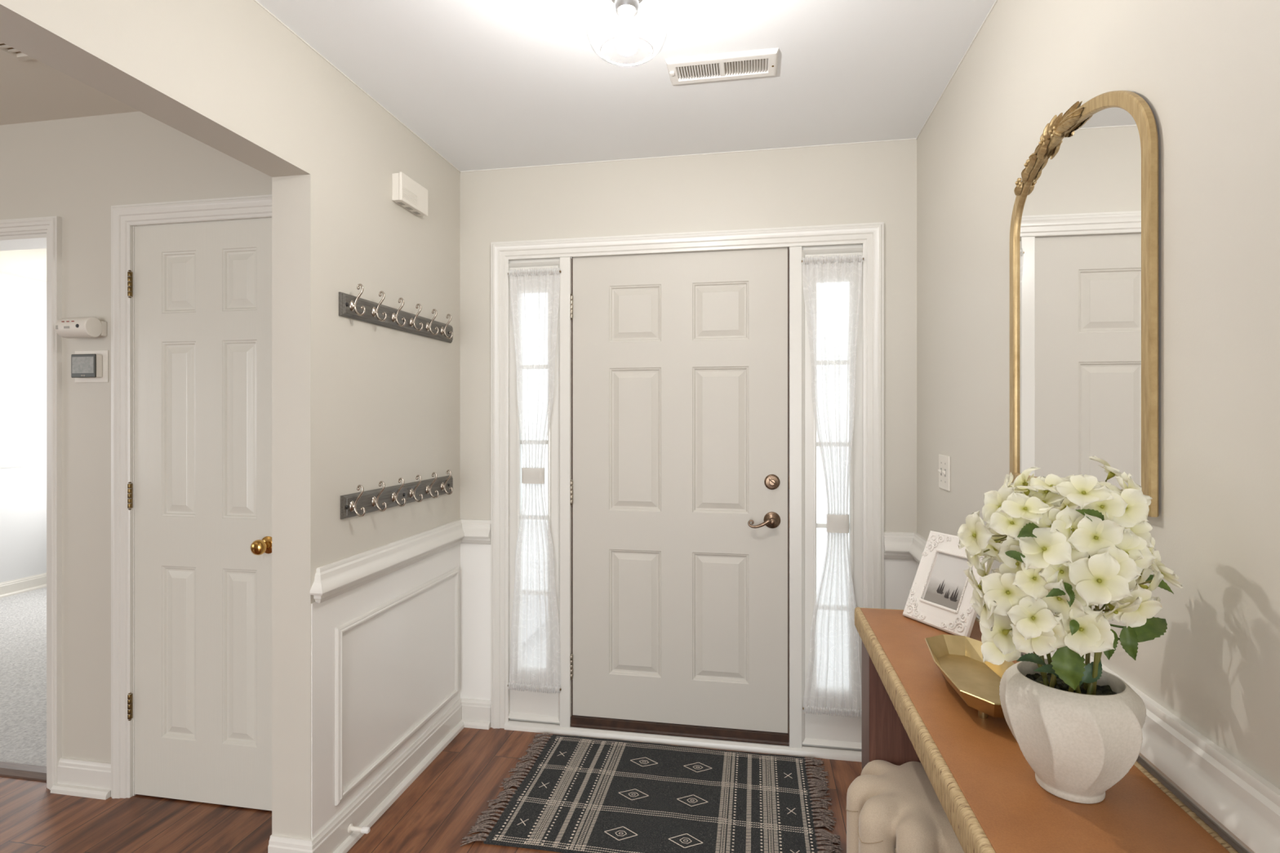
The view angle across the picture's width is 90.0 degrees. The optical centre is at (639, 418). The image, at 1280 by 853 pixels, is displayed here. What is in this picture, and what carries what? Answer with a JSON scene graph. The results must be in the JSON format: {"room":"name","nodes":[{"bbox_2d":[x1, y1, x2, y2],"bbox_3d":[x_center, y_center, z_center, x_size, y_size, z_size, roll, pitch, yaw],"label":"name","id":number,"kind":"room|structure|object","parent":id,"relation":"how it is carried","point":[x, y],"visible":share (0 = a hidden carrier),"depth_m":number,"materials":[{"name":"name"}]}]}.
{"room":"entrance hall","nodes":[
{"label":"entrance hall","id":0,"kind":"room"},
{"bbox_2d":[0,272,46,582],"bbox_3d":[-5.016,0.130,4.375,0.120,2.470,2.700,0,0,10],"label":"wall","id":1,"kind":"structure","parent":0,"point":[23,300],"depth_m":5.02,"materials":[{"name":"paint"}]},
{"bbox_2d":[0,573,46,598],"bbox_3d":[-4.950,1.309,4.302,0.036,0.112,2.560,0,0,10],"label":"baseboard","id":2,"kind":"structure","parent":1,"relation":"attached to","point":[10,588],"depth_m":5.00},
{"bbox_2d":[0,459,46,467],"bbox_3d":[-4.958,0.357,4.303,0.020,0.045,2.560,0,0,10],"label":"trim","id":3,"kind":"structure","parent":1,"relation":"attached to","point":[38,462],"depth_m":5.01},
{"bbox_2d":[0,586,46,766],"bbox_3d":[-3.066,1.388,3.948,4.570,0.054,2.710,0,0,10],"label":"floor","id":4,"kind":"structure","parent":0,"point":[23,615],"depth_m":3.34,"materials":[{"name":"carpet"}]},
{"bbox_2d":[0,111,271,796],"bbox_3d":[-3.302,0.130,2.634,4.570,2.470,0.120,0,0,10],"label":"wall","id":5,"kind":"structure","parent":0,"point":[73,170],"depth_m":2.34,"materials":[{"name":"paint"}]},
{"bbox_2d":[0,761,46,782],"bbox_3d":[-2.586,1.359,2.506,0.825,0.012,0.080,0,0,10],"label":"trim","id":6,"kind":"structure","parent":5,"relation":"attached to","point":[32,772],"depth_m":2.45,"materials":[{"name":"brown wood"}]},
{"bbox_2d":[0,233,46,250],"bbox_3d":[-2.581,0.340,2.505,0.835,2.050,0.124,0,0,10],"label":"trim","id":7,"kind":"structure","parent":5,"relation":"attached to","point":[26,242],"depth_m":2.44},
{"bbox_2d":[0,216,62,790],"bbox_3d":[-2.589,0.312,2.433,0.917,2.106,0.025,0,0,10],"label":"trim","id":8,"kind":"structure","parent":5,"relation":"attached to","point":[51,226],"depth_m":2.35,"materials":[{"name":"wood"}]},
{"bbox_2d":[50,757,111,799],"bbox_3d":[-2.025,1.309,2.326,0.240,0.112,0.036,0,0,10],"label":"baseboard","id":9,"kind":"structure","parent":5,"relation":"attached to","point":[89,779],"depth_m":2.33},
{"bbox_2d":[54,316,106,337],"bbox_3d":[-2.008,-0.324,2.299,0.131,0.073,0.083,0,0,10],"label":"fire alarm","id":10,"kind":"object","parent":5,"relation":"attached to","point":[90,326],"visible":1,"depth_m":2.27,"materials":[{"name":"white plastic"}]},
{"bbox_2d":[71,350,108,382],"bbox_3d":[-2.007,-0.189,2.324,0.145,0.117,0.034,0,0,10],"label":"thermostat","id":11,"kind":"object","parent":5,"relation":"attached to","point":[87,366],"visible":1,"depth_m":2.31,"materials":[{"name":"white plastic"}]},
{"bbox_2d":[133,226,136,795],"bbox_3d":[-1.517,0.328,2.305,0.620,2.075,0.098,0,0,10],"label":"trim","id":12,"kind":"structure","parent":5,"relation":"attached to","point":[134,794],"depth_m":2.31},
{"bbox_2d":[111,194,271,799],"bbox_3d":[-1.527,0.300,2.242,0.766,2.130,0.025,0,0,10],"label":"trim","id":13,"kind":"structure","parent":5,"relation":"attached to","point":[123,217],"depth_m":2.30,"materials":[{"name":"wood"}]},
{"bbox_2d":[127,217,271,810],"bbox_3d":[-1.536,0.328,2.247,0.629,2.062,0.098,0,0,10],"label":"door","id":14,"kind":"structure","parent":5,"relation":"in","point":[203,290],"depth_m":2.26,"materials":[{"name":"white paint"}]},
{"bbox_2d":[0,0,460,839],"bbox_3d":[-1.394,0.130,-0.040,0.130,2.470,6.230,0,0,10],"label":"wall","id":15,"kind":"structure","parent":0,"point":[355,402],"depth_m":1.92,"materials":[{"name":"paint"}]},
{"bbox_2d":[267,697,490,852],"bbox_3d":[-0.885,1.309,2.364,0.172,0.112,1.039,0,0,17],"label":"baseboard","id":16,"kind":"structure","parent":15,"relation":"attached to","point":[365,810],"depth_m":2.28,"materials":[{"name":"wood"}]},
{"bbox_2d":[311,543,460,839],"bbox_3d":[-0.891,0.959,2.386,0.003,0.812,0.977,0,0,10],"label":"wainscoting","id":17,"kind":"structure","parent":15,"relation":"attached to","point":[398,664],"depth_m":2.23,"materials":[{"name":"paint"}]},
{"bbox_2d":[338,283,453,342],"bbox_3d":[-0.857,-0.379,2.397,0.066,0.108,0.755,0,0,10],"label":"coat rack","id":18,"kind":"object","parent":15,"relation":"attached to","point":[356,308],"visible":1,"depth_m":2.30,"materials":[{"name":"grey wood"}]},
{"bbox_2d":[334,567,458,805],"bbox_3d":[-0.876,0.938,2.420,0.014,0.558,0.838,0,0,10],"label":"trim","id":19,"kind":"structure","parent":15,"relation":"attached to","point":[340,795],"depth_m":2.14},
{"bbox_2d":[340,469,453,519],"bbox_3d":[-0.856,0.269,2.400,0.066,0.108,0.747,0,0,10],"label":"coat rack","id":20,"kind":"object","parent":15,"relation":"attached to","point":[358,504],"visible":1,"depth_m":2.30,"materials":[{"name":"grey wood"}]},
{"bbox_2d":[309,519,490,603],"bbox_3d":[-0.818,0.507,2.370,0.154,0.108,0.983,0,0,10],"label":"trim","id":21,"kind":"structure","parent":15,"relation":"attached to","point":[331,580],"depth_m":2.28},
{"bbox_2d":[391,171,427,216],"bbox_3d":[-0.866,-0.842,2.415,0.043,0.103,0.192,0,0,10],"label":"door chime","id":22,"kind":"object","parent":15,"relation":"attached to","point":[406,193],"visible":1,"depth_m":2.38,"materials":[{"name":"white plastic"}]},
{"bbox_2d":[0,727,861,852],"bbox_3d":[-2.603,1.390,0.213,6.800,0.050,6.300,0,0,10],"label":"floor","id":23,"kind":"structure","parent":0,"point":[439,809],"depth_m":2.20,"materials":[{"name":"brown wood"}]},
{"bbox_2d":[460,733,843,852],"bbox_3d":[0.079,1.357,2.299,1.228,0.014,0.752,0,0,10],"label":"rug","id":24,"kind":"object","parent":23,"relation":"on","point":[580,794],"visible":1,"depth_m":2.26,"materials":[{"name":"fabric"}]},
{"bbox_2d":[845,760,964,852],"bbox_3d":[0.719,1.128,1.563,0.407,0.463,0.409,0,0,10],"label":"ottoman","id":25,"kind":"object","parent":23,"relation":"on","point":[891,808],"visible":0.57,"depth_m":1.50,"materials":[{"name":"fabric"}]},
{"bbox_2d":[854,607,1238,852],"bbox_3d":[0.645,0.954,1.096,0.318,0.822,1.471,0,0,10],"label":"console table","id":26,"kind":"object","parent":23,"relation":"on","point":[990,796],"visible":0.62,"depth_m":0.98,"materials":[{"name":"wood"}]},
{"bbox_2d":[902,530,994,637],"bbox_3d":[0.817,0.429,1.679,0.136,0.228,0.206,0,0,-22],"label":"picture frame","id":27,"kind":"object","parent":26,"relation":"on","point":[940,593],"visible":0.77,"depth_m":1.68,"materials":[{"name":"white"}]},
{"bbox_2d":[924,552,969,610],"bbox_3d":[0.806,0.426,1.675,0.001,0.134,0.110,26,-9,-20],"label":"picture","id":28,"kind":"object","parent":27,"relation":"attached to","point":[949,568],"depth_m":1.68},
{"bbox_2d":[924,634,1014,719],"bbox_3d":[0.662,0.514,1.255,0.155,0.059,0.359,0,0,10],"label":"tray","id":29,"kind":"object","parent":26,"relation":"on","point":[959,659],"visible":0.67,"depth_m":1.30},
{"bbox_2d":[956,455,1183,804],"bbox_3d":[0.624,0.299,0.941,0.292,0.487,0.248,0,0,-41],"label":"hydrangea","id":30,"kind":"object","parent":26,"relation":"on","point":[1077,725],"visible":1,"depth_m":0.87,"materials":[{"name":"plant"}]},
{"bbox_2d":[958,525,988,548],"bbox_3d":[0.518,0.186,0.985,0.068,0.069,0.026,-22,31,-23],"label":"flower","id":31,"kind":"object","parent":30,"relation":"on","point":[967,535],"depth_m":0.95,"materials":[{"name":"white plant"}]},
{"bbox_2d":[964,567,985,608],"bbox_3d":[0.499,0.247,0.939,0.025,0.073,0.070,-23,4,11],"label":"flower","id":32,"kind":"object","parent":30,"relation":"on","point":[978,598],"depth_m":0.94,"materials":[{"name":"white plant"}]},
{"bbox_2d":[964,549,984,570],"bbox_3d":[0.504,0.200,0.955,0.019,0.050,0.051,0,0,3],"label":"flower","id":33,"kind":"object","parent":30,"relation":"on","point":[971,554],"depth_m":0.95,"materials":[{"name":"white plant"}]},
{"bbox_2d":[956,510,995,557],"bbox_3d":[0.494,0.170,0.938,0.024,0.071,0.069,2,-2,-18],"label":"flower","id":34,"kind":"object","parent":30,"relation":"on","point":[973,535],"depth_m":0.94,"materials":[{"name":"white plant"}]},
{"bbox_2d":[969,582,997,631],"bbox_3d":[0.503,0.272,0.929,0.025,0.064,0.073,0,0,3],"label":"flower","id":35,"kind":"object","parent":30,"relation":"on","point":[984,599],"depth_m":0.91,"materials":[{"name":"white plant"}]},
{"bbox_2d":[977,555,995,584],"bbox_3d":[0.520,0.236,0.966,0.032,0.063,0.059,0,0,25],"label":"flower","id":36,"kind":"object","parent":30,"relation":"on","point":[981,571],"depth_m":0.95,"materials":[{"name":"white plant"}]},
{"bbox_2d":[974,538,1008,563],"bbox_3d":[0.512,0.191,0.931,0.046,0.043,0.061,0,0,-34],"label":"flower","id":37,"kind":"object","parent":30,"relation":"on","point":[982,546],"depth_m":0.93,"materials":[{"name":"white plant"}]},
{"bbox_2d":[982,528,1006,563],"bbox_3d":[0.574,0.200,1.023,0.061,0.067,0.023,0,0,-6],"label":"flower","id":38,"kind":"object","parent":30,"relation":"on","point":[990,530],"depth_m":1.03,"materials":[{"name":"white plant"}]},
{"bbox_2d":[978,613,1015,654],"bbox_3d":[0.538,0.318,0.952,0.057,0.054,0.041,0,0,-22],"label":"flower","id":39,"kind":"object","parent":30,"relation":"on","point":[1002,634],"depth_m":0.95,"materials":[{"name":"white plant"}]},
{"bbox_2d":[982,487,1017,523],"bbox_3d":[0.521,0.125,0.928,0.027,0.054,0.056,0,0,-28],"label":"flower","id":40,"kind":"object","parent":30,"relation":"on","point":[993,500],"depth_m":0.93,"materials":[{"name":"white plant"}]},
{"bbox_2d":[981,631,1021,665],"bbox_3d":[0.539,0.341,0.955,0.057,0.052,0.029,0,0,35],"label":"flower","id":41,"kind":"object","parent":30,"relation":"on","point":[991,654],"depth_m":0.95,"materials":[{"name":"white plant"}]},
{"bbox_2d":[980,572,1032,615],"bbox_3d":[0.512,0.244,0.894,0.067,0.064,0.024,0,0,35],"label":"flower","id":42,"kind":"object","parent":30,"relation":"on","point":[998,595],"depth_m":0.89,"materials":[{"name":"white plant"}]},
{"bbox_2d":[998,545,1022,574],"bbox_3d":[0.526,0.204,0.890,0.026,0.062,0.059,0,0,-6],"label":"flower","id":43,"kind":"object","parent":30,"relation":"on","point":[1010,566],"depth_m":0.89,"materials":[{"name":"white plant"}]},
{"bbox_2d":[987,506,1033,540],"bbox_3d":[0.523,0.147,0.900,0.065,0.062,0.022,-13,-42,15],"label":"flower","id":44,"kind":"object","parent":30,"relation":"on","point":[1020,528],"depth_m":0.89,"materials":[{"name":"white plant"}]},
{"bbox_2d":[997,536,1034,568],"bbox_3d":[0.534,0.182,0.885,0.022,0.065,0.073,0,0,-35],"label":"flower","id":45,"kind":"object","parent":30,"relation":"on","point":[1012,543],"depth_m":0.89,"materials":[{"name":"white plant"}]},
{"bbox_2d":[1007,466,1039,493],"bbox_3d":[0.573,0.100,0.953,0.065,0.067,0.025,-8,46,-36],"label":"flower","id":46,"kind":"object","parent":30,"relation":"on","point":[1020,480],"depth_m":0.94,"materials":[{"name":"white plant"}]},
{"bbox_2d":[997,492,1049,524],"bbox_3d":[0.533,0.127,0.891,0.065,0.021,0.063,-11,37,4],"label":"flower","id":47,"kind":"object","parent":30,"relation":"on","point":[1024,508],"depth_m":0.89,"materials":[{"name":"white plant"}]},
{"bbox_2d":[1004,484,1044,496],"bbox_3d":[0.565,0.107,0.933,0.074,0.024,0.077,-6,-3,-1],"label":"flower","id":48,"kind":"object","parent":30,"relation":"on","point":[1010,490],"depth_m":0.92,"materials":[{"name":"white plant"}]},
{"bbox_2d":[1005,595,1059,640],"bbox_3d":[0.532,0.271,0.867,0.065,0.066,0.021,6,-20,42],"label":"flower","id":49,"kind":"object","parent":30,"relation":"on","point":[1033,619],"depth_m":0.86,"materials":[{"name":"white plant"}]},
{"bbox_2d":[1009,623,1056,656],"bbox_3d":[0.537,0.295,0.873,0.053,0.055,0.028,0,0,40],"label":"flower","id":50,"kind":"object","parent":30,"relation":"on","point":[1044,644],"depth_m":0.87,"materials":[{"name":"white plant"}]},
{"bbox_2d":[1012,562,1058,600],"bbox_3d":[0.530,0.214,0.860,0.060,0.062,0.021,-13,-13,15],"label":"flower","id":51,"kind":"object","parent":30,"relation":"on","point":[1028,581],"depth_m":0.86,"materials":[{"name":"white plant"}]},
{"bbox_2d":[1021,474,1068,506],"bbox_3d":[0.579,0.109,0.914,0.072,0.026,0.067,-32,26,20],"label":"flower","id":52,"kind":"object","parent":30,"relation":"on","point":[1038,498],"depth_m":0.90,"materials":[{"name":"white plant"}]},
{"bbox_2d":[1016,527,1073,569],"bbox_3d":[0.540,0.178,0.855,0.072,0.074,0.027,30,-19,47],"label":"flower","id":53,"kind":"object","parent":30,"relation":"on","point":[1037,548],"depth_m":0.85,"materials":[{"name":"white plant"}]},
{"bbox_2d":[1032,491,1065,515],"bbox_3d":[0.567,0.116,0.897,0.051,0.036,0.054,0,0,-5],"label":"flower","id":54,"kind":"object","parent":30,"relation":"on","point":[1042,501],"depth_m":0.88,"materials":[{"name":"white plant"}]},
{"bbox_2d":[1030,475,1070,494],"bbox_3d":[0.580,0.097,0.902,0.050,0.026,0.050,0,0,-33],"label":"flower","id":55,"kind":"object","parent":30,"relation":"on","point":[1049,485],"depth_m":0.90,"materials":[{"name":"white plant"}]},
{"bbox_2d":[1033,508,1071,533],"bbox_3d":[0.560,0.150,0.873,0.063,0.058,0.023,-38,-48,14],"label":"flower","id":56,"kind":"object","parent":30,"relation":"on","point":[1055,520],"depth_m":0.86,"materials":[{"name":"white plant"}]},
{"bbox_2d":[1038,564,1075,591],"bbox_3d":[0.561,0.203,0.856,0.067,0.065,0.021,0,0,-4],"label":"flower","id":57,"kind":"object","parent":30,"relation":"on","point":[1050,575],"depth_m":0.85,"materials":[{"name":"white plant"}]},
{"bbox_2d":[1048,615,1067,648],"bbox_3d":[0.552,0.286,0.864,0.024,0.048,0.051,0,0,-38],"label":"flower","id":58,"kind":"object","parent":30,"relation":"on","point":[1058,624],"depth_m":0.85,"materials":[{"name":"white plant"}]},
{"bbox_2d":[1048,497,1078,511],"bbox_3d":[0.666,0.140,0.995,0.061,0.059,0.021,-2,39,-4],"label":"flower","id":59,"kind":"object","parent":30,"relation":"on","point":[1065,502],"depth_m":1.00,"materials":[{"name":"white plant"}]},
{"bbox_2d":[1040,578,1088,619],"bbox_3d":[0.555,0.239,0.851,0.037,0.060,0.059,0,0,-18],"label":"flower","id":60,"kind":"object","parent":30,"relation":"on","point":[1068,598],"depth_m":0.84,"materials":[{"name":"white plant"}]},
{"bbox_2d":[1049,505,1084,551],"bbox_3d":[0.580,0.149,0.857,0.065,0.064,0.022,-16,-21,13],"label":"flower","id":61,"kind":"object","parent":30,"relation":"on","point":[1066,525],"depth_m":0.85,"materials":[{"name":"white plant"}]},
{"bbox_2d":[1057,548,1088,567],"bbox_3d":[0.566,0.174,0.858,0.058,0.048,0.041,0,0,23],"label":"flower","id":62,"kind":"object","parent":30,"relation":"on","point":[1079,557],"depth_m":0.84,"materials":[{"name":"white plant"}]},
{"bbox_2d":[1057,605,1102,657],"bbox_3d":[0.580,0.278,0.846,0.068,0.071,0.024,3,-9,32],"label":"flower","id":63,"kind":"object","parent":30,"relation":"on","point":[1079,630],"depth_m":0.84,"materials":[{"name":"white plant"}]},
{"bbox_2d":[1052,474,1115,509],"bbox_3d":[0.599,0.102,0.866,0.071,0.025,0.072,5,37,34],"label":"flower","id":64,"kind":"object","parent":30,"relation":"on","point":[1085,491],"depth_m":0.86,"materials":[{"name":"white plant"}]},
{"bbox_2d":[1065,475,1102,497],"bbox_3d":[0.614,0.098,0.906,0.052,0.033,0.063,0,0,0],"label":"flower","id":65,"kind":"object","parent":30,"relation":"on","point":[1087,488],"depth_m":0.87,"materials":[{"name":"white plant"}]},
{"bbox_2d":[1073,589,1097,606],"bbox_3d":[0.585,0.225,0.849,0.027,0.055,0.051,0,0,-36],"label":"flower","id":66,"kind":"object","parent":30,"relation":"on","point":[1081,602],"depth_m":0.84,"materials":[{"name":"white plant"}]},
{"bbox_2d":[1066,512,1124,556],"bbox_3d":[0.596,0.155,0.840,0.066,0.063,0.021,0,0,21],"label":"flower","id":67,"kind":"object","parent":30,"relation":"on","point":[1091,534],"depth_m":0.84,"materials":[{"name":"white plant"}]},
{"bbox_2d":[1081,609,1115,652],"bbox_3d":[0.592,0.277,0.840,0.024,0.056,0.056,0,0,-34],"label":"flower","id":68,"kind":"object","parent":30,"relation":"on","point":[1097,636],"depth_m":0.83,"materials":[{"name":"white plant"}]},
{"bbox_2d":[1066,551,1133,606],"bbox_3d":[0.586,0.206,0.817,0.076,0.077,0.026,22,-4,39],"label":"flower","id":69,"kind":"object","parent":30,"relation":"on","point":[1104,577],"depth_m":0.81,"materials":[{"name":"white plant"}]},
{"bbox_2d":[1078,484,1128,520],"bbox_3d":[0.620,0.118,0.858,0.057,0.059,0.020,-2,-18,31],"label":"flower","id":70,"kind":"object","parent":30,"relation":"on","point":[1116,507],"depth_m":0.85,"materials":[{"name":"white plant"}]},
{"bbox_2d":[1097,480,1122,493],"bbox_3d":[0.643,0.103,0.897,0.050,0.027,0.047,0,0,-18],"label":"flower","id":71,"kind":"object","parent":30,"relation":"on","point":[1114,489],"depth_m":0.89,"materials":[{"name":"white plant"}]},
{"bbox_2d":[1088,455,1142,488],"bbox_3d":[0.682,0.083,0.922,0.076,0.024,0.073,39,13,19],"label":"flower","id":72,"kind":"object","parent":30,"relation":"on","point":[1112,472],"depth_m":0.90,"materials":[{"name":"white plant"}]},
{"bbox_2d":[1089,528,1145,560],"bbox_3d":[0.618,0.172,0.839,0.071,0.074,0.023,28,-19,40],"label":"flower","id":73,"kind":"object","parent":30,"relation":"on","point":[1129,544],"depth_m":0.83,"materials":[{"name":"white plant"}]},
{"bbox_2d":[1095,596,1142,622],"bbox_3d":[0.613,0.246,0.828,0.066,0.023,0.068,-36,-45,16],"label":"flower","id":74,"kind":"object","parent":30,"relation":"on","point":[1128,609],"depth_m":0.83,"materials":[{"name":"white plant"}]},
{"bbox_2d":[1097,544,1141,582],"bbox_3d":[0.609,0.193,0.824,0.060,0.061,0.022,13,-7,44],"label":"flower","id":75,"kind":"object","parent":30,"relation":"on","point":[1128,557],"depth_m":0.81,"materials":[{"name":"white plant"}]},
{"bbox_2d":[1106,488,1149,528],"bbox_3d":[0.642,0.120,0.851,0.048,0.055,0.027,0,0,11],"label":"flower","id":76,"kind":"object","parent":30,"relation":"on","point":[1129,508],"depth_m":0.84,"materials":[{"name":"white plant"}]},
{"bbox_2d":[1115,473,1142,493],"bbox_3d":[0.674,0.099,0.878,0.050,0.046,0.028,0,0,-35],"label":"flower","id":77,"kind":"object","parent":30,"relation":"on","point":[1132,488],"depth_m":0.88,"materials":[{"name":"white plant"}]},
{"bbox_2d":[1106,583,1162,627],"bbox_3d":[0.644,0.243,0.835,0.066,0.068,0.021,0,23,6],"label":"flower","id":78,"kind":"object","parent":30,"relation":"on","point":[1136,615],"depth_m":0.83,"materials":[{"name":"white plant"}]},
{"bbox_2d":[1115,530,1156,569],"bbox_3d":[0.630,0.180,0.829,0.065,0.070,0.025,12,-24,18],"label":"flower","id":79,"kind":"object","parent":30,"relation":"on","point":[1132,551],"depth_m":0.82,"materials":[{"name":"white plant"}]},
{"bbox_2d":[1128,566,1143,590],"bbox_3d":[0.638,0.201,0.848,0.064,0.062,0.020,-1,8,-10],"label":"flower","id":80,"kind":"object","parent":30,"relation":"on","point":[1131,584],"depth_m":0.84,"materials":[{"name":"white plant"}]},
{"bbox_2d":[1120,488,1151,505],"bbox_3d":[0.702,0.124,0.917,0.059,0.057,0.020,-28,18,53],"label":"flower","id":81,"kind":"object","parent":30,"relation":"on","point":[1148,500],"depth_m":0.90,"materials":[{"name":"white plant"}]},
{"bbox_2d":[1125,521,1153,547],"bbox_3d":[0.645,0.147,0.852,0.060,0.044,0.040,0,0,23],"label":"flower","id":82,"kind":"object","parent":30,"relation":"on","point":[1137,534],"depth_m":0.84,"materials":[{"name":"white plant"}]},
{"bbox_2d":[1135,565,1152,585],"bbox_3d":[0.741,0.234,0.946,0.026,0.055,0.057,0,0,37],"label":"flower","id":83,"kind":"object","parent":30,"relation":"on","point":[1145,577],"depth_m":0.93,"materials":[{"name":"white plant"}]},
{"bbox_2d":[1137,570,1164,600],"bbox_3d":[0.701,0.234,0.881,0.030,0.055,0.049,0,0,26],"label":"flower","id":84,"kind":"object","parent":30,"relation":"on","point":[1158,575],"depth_m":0.87,"materials":[{"name":"white plant"}]},
{"bbox_2d":[1147,537,1164,577],"bbox_3d":[0.712,0.194,0.894,0.061,0.066,0.024,1,-25,-41],"label":"flower","id":85,"kind":"object","parent":30,"relation":"on","point":[1157,567],"depth_m":0.90,"materials":[{"name":"white plant"}]},
{"bbox_2d":[1149,560,1183,588],"bbox_3d":[0.736,0.221,0.904,0.059,0.022,0.058,39,-2,15],"label":"flower","id":86,"kind":"object","parent":30,"relation":"on","point":[1157,566],"depth_m":0.89,"materials":[{"name":"white plant"}]},
{"bbox_2d":[999,658,1146,804],"bbox_3d":[0.630,0.461,0.938,0.182,0.164,0.180,0,0,10],"label":"vase","id":87,"kind":"object","parent":26,"relation":"on","point":[1078,744],"depth_m":0.89,"materials":[{"name":"ceramic"}]},
{"bbox_2d":[0,0,995,281],"bbox_3d":[-2.436,-1.145,1.148,6.800,0.080,8.200,0,0,10],"label":"ceiling","id":88,"kind":"structure","parent":0,"point":[486,84],"depth_m":2.06,"materials":[{"name":"paint"}]},
{"bbox_2d":[0,41,35,61],"bbox_3d":[-1.736,-1.099,1.581,0.475,0.012,0.700,0,0,10],"label":"ceiling vent","id":89,"kind":"object","parent":88,"relation":"in","point":[5,49],"visible":0.14,"depth_m":1.93,"materials":[{"name":"metal"}]},
{"bbox_2d":[600,0,653,66],"bbox_3d":[-0.029,-0.960,1.428,0.184,0.291,0.184,0,0,10],"label":"ceiling light","id":90,"kind":"object","parent":88,"relation":"attached to","point":[624,8],"visible":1,"depth_m":1.42,"materials":[{"name":"glass"}]},
{"bbox_2d":[611,0,642,17],"bbox_3d":[-0.029,-0.964,1.428,0.080,0.121,0.080,0,0,10],"label":"socket","id":91,"kind":"object","parent":90,"relation":"attached to","point":[624,8],"depth_m":1.42,"materials":[{"name":"silver metal"}]},
{"bbox_2d":[665,47,778,84],"bbox_3d":[0.258,-1.095,2.008,0.342,0.020,0.140,0,0,10],"label":"ceiling vent","id":92,"kind":"object","parent":88,"relation":"in","point":[762,62],"visible":1,"depth_m":2.00,"materials":[{"name":"white"}]},
{"bbox_2d":[460,139,916,533],"bbox_3d":[0.216,0.130,2.760,2.050,2.470,0.150,0,0,10],"label":"wall","id":93,"kind":"structure","parent":0,"point":[873,182],"depth_m":2.68,"materials":[{"name":"paint"}]},
{"bbox_2d":[507,257,559,724],"bbox_3d":[-0.465,0.325,2.830,0.250,2.080,0.072,0,0,10],"label":"window","id":94,"kind":"structure","parent":93,"relation":"in","point":[538,707],"depth_m":2.81,"materials":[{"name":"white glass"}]},
{"bbox_2d":[507,266,561,693],"bbox_3d":[-0.460,0.270,2.779,0.242,1.847,0.034,0,0,10],"label":"sheer curtain","id":95,"kind":"object","parent":94,"relation":"hanging from","point":[535,656],"visible":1,"depth_m":2.78,"materials":[{"name":"white fabric"}]},
{"bbox_2d":[560,257,572,728],"bbox_3d":[-0.315,0.321,2.824,0.046,2.036,0.112,0,0,10],"label":"trim","id":96,"kind":"structure","parent":93,"relation":"attached to","point":[566,263],"depth_m":2.77,"materials":[{"name":"wood"}]},
{"bbox_2d":[570,247,789,746],"bbox_3d":[0.154,0.309,2.700,0.928,2.051,0.111,0,0,10],"label":"door","id":97,"kind":"structure","parent":93,"relation":"in","point":[680,481],"depth_m":2.70,"materials":[{"name":"beige paint"}]},
{"bbox_2d":[504,720,861,762],"bbox_3d":[0.156,1.350,2.682,1.520,0.030,0.026,0,0,10],"label":"trim","id":98,"kind":"structure","parent":93,"relation":"attached to","point":[807,752],"depth_m":2.67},
{"bbox_2d":[490,222,884,728],"bbox_3d":[0.154,0.295,2.682,1.648,2.140,0.025,0,0,10],"label":"trim","id":99,"kind":"structure","parent":93,"relation":"attached to","point":[871,235],"depth_m":2.68,"materials":[{"name":"wood"}]},
{"bbox_2d":[460,543,915,700],"bbox_3d":[0.143,0.959,2.696,1.924,0.812,0.003,0,0,10],"label":"trim","id":100,"kind":"structure","parent":93,"relation":"attached to","point":[475,559],"depth_m":2.85,"materials":[{"name":"paint"}]},
{"bbox_2d":[788,246,801,748],"bbox_3d":[0.642,0.321,2.652,0.049,2.036,0.112,0,0,10],"label":"trim","id":101,"kind":"structure","parent":93,"relation":"attached to","point":[794,252],"depth_m":2.60,"materials":[{"name":"wood"}]},
{"bbox_2d":[801,244,863,751],"bbox_3d":[0.786,0.325,2.606,0.252,2.080,0.072,0,0,10],"label":"window","id":102,"kind":"structure","parent":93,"relation":"in","point":[823,731],"depth_m":2.59,"materials":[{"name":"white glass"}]},
{"bbox_2d":[801,254,863,717],"bbox_3d":[0.770,0.270,2.558,0.243,1.847,0.034,0,0,10],"label":"sheer curtain","id":103,"kind":"object","parent":102,"relation":"hanging from","point":[832,286],"visible":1,"depth_m":2.56,"materials":[{"name":"white fabric"}]},
{"bbox_2d":[916,0,1279,789],"bbox_3d":[0.616,0.130,-0.476,0.120,2.470,6.080,0,0,10],"label":"wall","id":104,"kind":"structure","parent":0,"point":[1207,72],"depth_m":0.97,"materials":[{"name":"paint"}]},
{"bbox_2d":[253,0,997,172],"bbox_3d":[-0.181,-1.103,0.886,1.930,0.004,3.680,0,0,10],"label":"trim","id":105,"kind":"structure","parent":104,"relation":"attached to","point":[255,1],"depth_m":2.54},
{"bbox_2d":[937,454,950,491],"bbox_3d":[1.018,0.182,2.152,0.016,0.115,0.116,0,0,10],"label":"light switch","id":106,"kind":"object","parent":104,"relation":"attached to","point":[944,469],"visible":1,"depth_m":2.13,"materials":[{"name":"white plastic"}]},
{"bbox_2d":[884,532,1279,852],"bbox_3d":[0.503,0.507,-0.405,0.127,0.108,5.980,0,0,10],"label":"trim","id":107,"kind":"structure","parent":104,"relation":"attached to","point":[1241,803],"depth_m":0.88,"materials":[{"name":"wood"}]},
{"bbox_2d":[1009,90,1158,517],"bbox_3d":[0.854,-0.232,1.276,0.042,0.775,0.544,0,0,8],"label":"wall mirror","id":108,"kind":"object","parent":104,"relation":"attached to","point":[1084,228],"visible":1,"depth_m":1.21,"materials":[{"name":"gold metal"}]},
{"label":"outside","id":109,"kind":"structure","parent":0,"visible":0},
{"bbox_2d":[816,529,848,595],"bbox_3d":[1.045,1.565,5.827,8.000,0.100,6.160,0,0,10],"label":"ground","id":110,"kind":"structure","parent":109,"point":[821,535],"depth_m":7.32,"materials":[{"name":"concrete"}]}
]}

